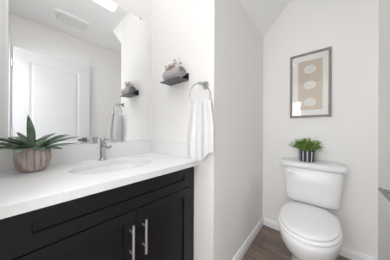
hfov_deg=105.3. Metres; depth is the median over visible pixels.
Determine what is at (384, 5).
wall
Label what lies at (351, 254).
baseboard
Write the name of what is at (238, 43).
wall
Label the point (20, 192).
countertop
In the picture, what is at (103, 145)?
faucet
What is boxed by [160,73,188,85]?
wall shelf
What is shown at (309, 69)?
print
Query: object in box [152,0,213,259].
wall
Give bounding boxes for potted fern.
[288,138,323,161]
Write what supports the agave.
on the countertop
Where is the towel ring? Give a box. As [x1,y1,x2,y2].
[189,81,210,98]
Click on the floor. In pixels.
(268, 244)
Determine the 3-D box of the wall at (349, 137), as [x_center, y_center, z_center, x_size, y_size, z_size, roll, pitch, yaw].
[1.141,-0.135,1.480,1.053,2.436,0.100,0,0,41]
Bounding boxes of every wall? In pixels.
[0,0,152,145]
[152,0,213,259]
[213,0,262,259]
[263,0,378,258]
[378,0,389,259]
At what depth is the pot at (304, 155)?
1.31 m
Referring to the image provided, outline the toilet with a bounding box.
[278,157,347,259]
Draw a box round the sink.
[74,163,145,173]
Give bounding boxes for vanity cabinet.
[0,166,193,259]
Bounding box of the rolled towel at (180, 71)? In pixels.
[162,66,185,80]
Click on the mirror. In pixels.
(80, 68)
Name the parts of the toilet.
seat, lid, bowl, tank, tank lid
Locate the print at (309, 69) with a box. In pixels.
[298,58,321,109]
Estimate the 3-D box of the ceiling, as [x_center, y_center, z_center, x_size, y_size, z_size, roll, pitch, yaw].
[0.565,-1.214,1.246,0.282,0.282,1.014,0,0,41]
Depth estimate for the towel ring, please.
0.96 m
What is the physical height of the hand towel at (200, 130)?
0.387 m
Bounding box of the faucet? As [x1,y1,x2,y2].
[98,138,111,160]
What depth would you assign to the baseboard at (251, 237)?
1.38 m
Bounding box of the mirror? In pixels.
[5,0,149,144]
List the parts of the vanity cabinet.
door, handle, handle, door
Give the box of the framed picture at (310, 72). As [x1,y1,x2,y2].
[290,46,331,117]
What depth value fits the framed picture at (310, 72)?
1.43 m
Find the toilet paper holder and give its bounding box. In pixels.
[378,188,389,201]
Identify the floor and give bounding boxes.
[241,225,350,259]
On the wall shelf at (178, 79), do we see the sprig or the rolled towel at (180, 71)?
the rolled towel at (180, 71)
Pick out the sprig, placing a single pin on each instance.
(176, 62)
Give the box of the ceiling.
[240,0,290,36]
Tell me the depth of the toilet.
1.16 m
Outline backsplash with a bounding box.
[0,140,151,170]
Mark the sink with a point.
(123, 166)
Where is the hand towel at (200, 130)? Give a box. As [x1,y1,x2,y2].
[186,98,213,160]
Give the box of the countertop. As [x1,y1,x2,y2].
[0,140,199,218]
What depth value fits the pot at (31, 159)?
0.70 m
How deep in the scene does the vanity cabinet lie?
0.65 m
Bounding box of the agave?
[0,115,78,172]
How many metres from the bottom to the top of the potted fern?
0.214 m
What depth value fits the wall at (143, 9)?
1.21 m
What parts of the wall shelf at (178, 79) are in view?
wall plate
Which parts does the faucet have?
spout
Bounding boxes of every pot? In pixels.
[13,146,51,172]
[298,150,315,161]
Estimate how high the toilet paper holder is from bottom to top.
0.052 m
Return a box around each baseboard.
[232,217,263,259]
[264,217,374,259]
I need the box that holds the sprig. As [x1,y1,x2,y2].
[164,57,180,70]

